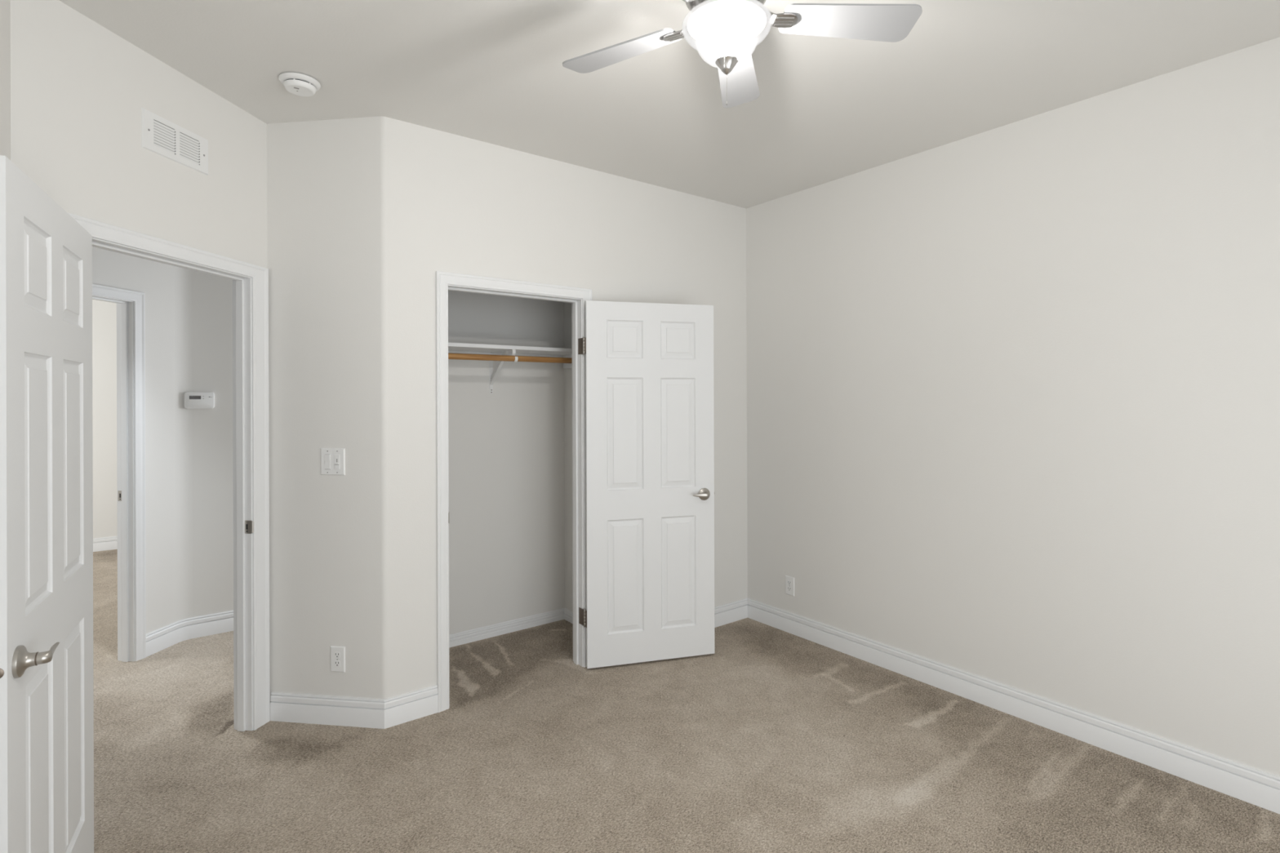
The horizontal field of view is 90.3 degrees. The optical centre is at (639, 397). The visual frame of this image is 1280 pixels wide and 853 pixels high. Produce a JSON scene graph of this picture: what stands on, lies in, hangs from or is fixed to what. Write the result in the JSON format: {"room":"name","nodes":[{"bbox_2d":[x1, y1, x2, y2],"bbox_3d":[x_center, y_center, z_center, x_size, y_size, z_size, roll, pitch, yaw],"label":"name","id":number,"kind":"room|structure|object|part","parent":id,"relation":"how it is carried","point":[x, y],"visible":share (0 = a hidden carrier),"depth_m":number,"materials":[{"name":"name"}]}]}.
{"room":"empty bedroom","nodes":[
{"label":"empty bedroom","id":0,"kind":"room"},
{"bbox_2d":[0,0,10,159],"bbox_3d":[-0.783,0.109,0.390,0.100,2.740,3.671,0,0,-37],"label":"wall","id":1,"kind":"structure","parent":0,"point":[5,5],"depth_m":1.81,"materials":[{"name":"white paint"}]},
{"bbox_2d":[92,299,117,538],"bbox_3d":[-5.653,0.125,5.939,4.400,2.740,0.100,0,0,-37],"label":"wall","id":2,"kind":"structure","parent":0,"point":[104,313],"depth_m":6.21,"materials":[{"name":"white paint"}]},
{"bbox_2d":[93,536,117,551],"bbox_3d":[-5.614,1.433,5.894,4.200,0.125,0.014,0,0,-37],"label":"baseboard","id":3,"kind":"structure","parent":2,"relation":"attached to","point":[106,543],"depth_m":6.20,"materials":[{"name":"white paint"}]},
{"bbox_2d":[92,246,175,634],"bbox_3d":[-3.047,0.117,2.468,0.100,2.740,2.900,0,0,8],"label":"wall","id":4,"kind":"structure","parent":0,"point":[154,279],"depth_m":3.72,"materials":[{"name":"white paint"}]},
{"bbox_2d":[92,283,146,662],"bbox_3d":[-2.948,0.446,3.196,0.136,2.080,0.900,0,0,8],"label":"door frame","id":5,"kind":"structure","parent":4,"relation":"attached to","point":[131,304],"depth_m":3.58,"materials":[{"name":"white paint"}]},
{"bbox_3d":[-3.006,0.447,3.204,0.018,2.080,0.900,0,0,8],"label":"casing","id":6,"kind":"part","parent":5,"relation":"part of","materials":[{"name":"white paint"}]},
{"bbox_3d":[-2.919,0.556,3.586,0.043,0.058,0.005,0,0,1],"label":"strike plate","id":7,"kind":"part","parent":5,"relation":"part of","materials":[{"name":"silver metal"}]},
{"bbox_2d":[10,0,266,267],"bbox_3d":[-1.822,0.113,2.441,0.084,2.740,1.200,0,0,8],"label":"wall","id":8,"kind":"structure","parent":0,"point":[80,90],"depth_m":2.23,"materials":[{"name":"white paint"}]},
{"bbox_2d":[0,155,93,852],"bbox_3d":[-1.580,0.473,1.705,0.154,1.987,0.803,0,0,-30],"label":"door","id":9,"kind":"structure","parent":8,"relation":"in","point":[46,687],"depth_m":1.61,"materials":[{"name":"white paint"}]},
{"bbox_3d":[-1.377,0.594,1.484,0.027,0.026,0.100,0,0,-30],"label":"lever","id":10,"kind":"part","parent":9,"relation":"part of","materials":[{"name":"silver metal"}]},
{"bbox_2d":[66,212,270,731],"bbox_3d":[-1.819,0.448,2.458,0.120,2.070,0.940,0,0,8],"label":"door frame","id":11,"kind":"structure","parent":8,"relation":"attached to","point":[251,409],"depth_m":2.83,"materials":[{"name":"white paint"}]},
{"bbox_3d":[-1.869,0.448,2.465,0.018,2.070,0.940,0,0,8],"label":"casing","id":12,"kind":"part","parent":11,"relation":"part of","materials":[{"name":"white paint"}]},
{"bbox_3d":[-1.738,0.577,2.829,0.043,0.058,0.005,0,0,1],"label":"strike plate","id":13,"kind":"part","parent":11,"relation":"part of","materials":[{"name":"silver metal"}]},
{"bbox_2d":[142,107,208,175],"bbox_3d":[-1.778,-0.975,2.448,0.008,0.145,0.294,0,0,8],"label":"air vent","id":14,"kind":"object","parent":8,"relation":"in","point":[161,136],"visible":1,"depth_m":2.43,"materials":[{"name":"white metal"}]},
{"bbox_2d":[174,266,233,622],"bbox_3d":[-1.895,0.113,4.631,2.404,2.740,0.135,0,0,-37],"label":"wall","id":15,"kind":"structure","parent":0,"point":[203,302],"depth_m":3.97,"materials":[{"name":"white paint"}]},
{"bbox_2d":[146,610,233,657],"bbox_3d":[-1.911,1.421,4.450,2.456,0.125,0.197,0,0,-37],"label":"baseboard","id":16,"kind":"structure","parent":15,"relation":"attached to","point":[160,639],"depth_m":3.90,"materials":[{"name":"white paint"}]},
{"bbox_2d":[184,391,214,408],"bbox_3d":[-2.725,0.021,3.939,0.154,0.104,0.030,0,0,-37],"label":"thermostat","id":17,"kind":"object","parent":15,"relation":"attached to","point":[193,400],"visible":1,"depth_m":3.93,"materials":[{"name":"white plastic"}]},
{"bbox_2d":[266,115,382,702],"bbox_3d":[-1.431,0.111,2.943,0.556,2.740,0.100,0,0,8],"label":"wall","id":18,"kind":"structure","parent":0,"point":[323,185],"depth_m":2.89,"materials":[{"name":"white paint"}]},
{"bbox_2d":[320,448,345,475],"bbox_3d":[-1.392,0.293,2.882,0.118,0.121,0.012,0,0,8],"label":"light switch","id":19,"kind":"object","parent":18,"relation":"attached to","point":[332,460],"visible":1,"depth_m":2.88,"materials":[{"name":"white plastic"}]},
{"bbox_2d":[330,645,345,672],"bbox_3d":[-1.368,1.187,2.881,0.071,0.116,0.007,0,0,8],"label":"wall outlet","id":20,"kind":"object","parent":18,"relation":"attached to","point":[337,653],"visible":1,"depth_m":2.88,"materials":[{"name":"white plastic"}]},
{"bbox_2d":[334,660,340,666],"bbox_3d":[-1.369,1.206,2.879,0.027,0.028,0.002,0,0,8],"label":"receptacle","id":21,"kind":"object","parent":20,"relation":"attached to","point":[337,663],"depth_m":2.88,"materials":[{"name":"white plastic"}]},
{"bbox_2d":[334,652,340,658],"bbox_3d":[-1.369,1.167,2.879,0.027,0.028,0.002,0,0,8],"label":"receptacle","id":22,"kind":"object","parent":20,"relation":"attached to","point":[337,655],"depth_m":2.88,"materials":[{"name":"white plastic"}]},
{"bbox_2d":[270,684,438,728],"bbox_3d":[-1.323,1.419,2.955,0.637,0.125,0.404,0,0,-37],"label":"baseboard","id":23,"kind":"structure","parent":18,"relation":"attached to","point":[379,713],"depth_m":2.88,"materials":[{"name":"white paint"}]},
{"bbox_2d":[448,290,564,635],"bbox_3d":[-1.010,0.110,3.929,1.392,2.740,0.100,0,0,-37],"label":"wall","id":24,"kind":"structure","parent":0,"point":[507,504],"depth_m":3.99,"materials":[{"name":"white paint"}]},
{"bbox_2d":[489,349,518,393],"bbox_3d":[-0.814,-0.148,3.795,0.022,0.255,0.350,0,0,-37],"label":"shelf bracket","id":25,"kind":"object","parent":24,"relation":"attached to","point":[493,375],"visible":0.92,"depth_m":3.88,"materials":[{"name":"white metal"}]},
{"bbox_3d":[-0.919,-0.126,3.933,0.022,0.212,0.003,0,0,-37],"label":"wall plate","id":26,"kind":"part","parent":25,"relation":"part of","materials":[{"name":"white metal"}]},
{"bbox_3d":[-0.820,-0.274,3.802,0.022,0.003,0.290,0,0,-37],"label":"shelf arm","id":27,"kind":"part","parent":25,"relation":"part of","materials":[{"name":"white metal"}]},
{"bbox_2d":[448,342,572,368],"bbox_3d":[-0.885,-0.242,3.763,1.190,0.110,0.315,0,0,-37],"label":"closet shelf","id":28,"kind":"object","parent":24,"relation":"attached to","point":[454,348],"visible":0.22,"depth_m":3.79,"materials":[{"name":"white paint"}]},
{"bbox_2d":[448,352,572,363],"bbox_3d":[-0.781,-0.222,3.626,1.153,0.056,0.056,0,0,-37],"label":"closet rod","id":29,"kind":"object","parent":28,"relation":"attached to","point":[451,356],"visible":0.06,"depth_m":3.63,"materials":[{"name":"brown wood"}]},
{"bbox_2d":[448,608,573,647],"bbox_3d":[-0.788,1.443,3.642,1.192,0.072,0.621,0,0,-37],"label":"baseboard","id":30,"kind":"structure","parent":24,"relation":"attached to","point":[493,630],"depth_m":4.00,"materials":[{"name":"white paint"}]},
{"bbox_2d":[379,115,747,699],"bbox_3d":[-0.250,0.107,3.602,2.355,2.740,0.100,0,0,-37],"label":"wall","id":31,"kind":"structure","parent":0,"point":[450,202],"depth_m":3.17,"materials":[{"name":"white paint"}]},
{"bbox_2d":[435,271,591,712],"bbox_3d":[-0.645,0.443,3.299,0.865,2.071,0.137,0,0,-37],"label":"door frame","id":32,"kind":"structure","parent":31,"relation":"attached to","point":[446,282],"depth_m":3.17,"materials":[{"name":"white paint"}]},
{"bbox_2d":[582,300,715,668],"bbox_3d":[0.061,0.471,3.548,0.758,1.985,0.154,0,0,-16],"label":"door","id":33,"kind":"structure","parent":31,"relation":"in","point":[650,493],"depth_m":3.53,"materials":[{"name":"white paint"}]},
{"bbox_3d":[0.340,0.551,3.561,0.100,0.026,0.027,0,0,-16],"label":"lever","id":34,"kind":"part","parent":33,"relation":"part of","materials":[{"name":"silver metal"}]},
{"bbox_2d":[564,302,573,611],"bbox_3d":[-0.278,0.108,4.033,0.100,2.740,0.621,0,0,-37],"label":"wall","id":35,"kind":"structure","parent":0,"point":[567,306],"depth_m":4.21,"materials":[{"name":"white paint"}]},
{"bbox_2d":[58,0,1279,208],"bbox_3d":[-2.135,-1.306,2.840,6.750,0.100,9.700,0,0,-37],"label":"ceiling","id":36,"kind":"structure","parent":0,"point":[826,109],"depth_m":2.47,"materials":[{"name":"white paint"}]},
{"bbox_2d":[278,71,320,97],"bbox_3d":[-1.353,-1.238,2.535,0.148,0.042,0.148,0,0,-37],"label":"smoke detector","id":37,"kind":"object","parent":36,"relation":"attached to","point":[296,83],"visible":1,"depth_m":2.50,"materials":[{"name":"white plastic"}]},
{"bbox_2d":[562,0,922,107],"bbox_3d":[0.216,-1.032,1.717,1.006,0.465,1.037,0,0,-37],"label":"ceiling fan","id":38,"kind":"object","parent":36,"relation":"hanging from","point":[725,33],"visible":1,"depth_m":1.75,"materials":[{"name":"silver metal"}]},
{"bbox_3d":[-0.057,-1.041,1.921,0.378,0.032,0.131,0,0,32],"label":"blade","id":39,"kind":"part","parent":38,"relation":"part of","materials":[{"name":"grey"}]},
{"bbox_3d":[0.237,-0.970,1.741,0.243,0.108,0.243,0,0,-37],"label":"lamp shade","id":40,"kind":"part","parent":38,"relation":"part of","materials":[{"name":"white glass"}]},
{"bbox_3d":[0.317,-1.042,2.076,0.131,0.032,0.378,0,0,14],"label":"blade","id":41,"kind":"part","parent":38,"relation":"part of","materials":[{"name":"grey"}]},
{"bbox_3d":[0.580,-1.043,1.768,0.378,0.032,0.131,0,0,-5],"label":"blade","id":42,"kind":"part","parent":38,"relation":"part of","materials":[{"name":"grey"}]},
{"bbox_2d":[93,549,1279,852],"bbox_3d":[-2.146,1.484,2.824,6.600,0.001,9.500,0,0,-37],"label":"floor","id":43,"kind":"structure","parent":0,"point":[774,740],"depth_m":2.52,"materials":[{"name":"beige carpet"}]},
{"bbox_2d":[746,36,1279,777],"bbox_3d":[1.732,0.101,3.026,0.100,2.740,5.017,0,0,-37],"label":"wall","id":44,"kind":"structure","parent":0,"point":[1013,389],"depth_m":2.82,"materials":[{"name":"white paint"}]},
{"bbox_2d":[785,575,794,595],"bbox_3d":[0.937,1.182,3.986,0.007,0.116,0.071,0,0,-37],"label":"wall outlet","id":45,"kind":"object","parent":44,"relation":"attached to","point":[789,581],"visible":1,"depth_m":3.98,"materials":[{"name":"white plastic"}]},
{"bbox_2d":[714,598,1279,814],"bbox_3d":[1.444,1.409,2.301,1.244,0.125,4.017,0,0,-37],"label":"baseboard","id":46,"kind":"structure","parent":44,"relation":"attached to","point":[1253,786],"depth_m":2.85,"materials":[{"name":"white paint"}]}
]}

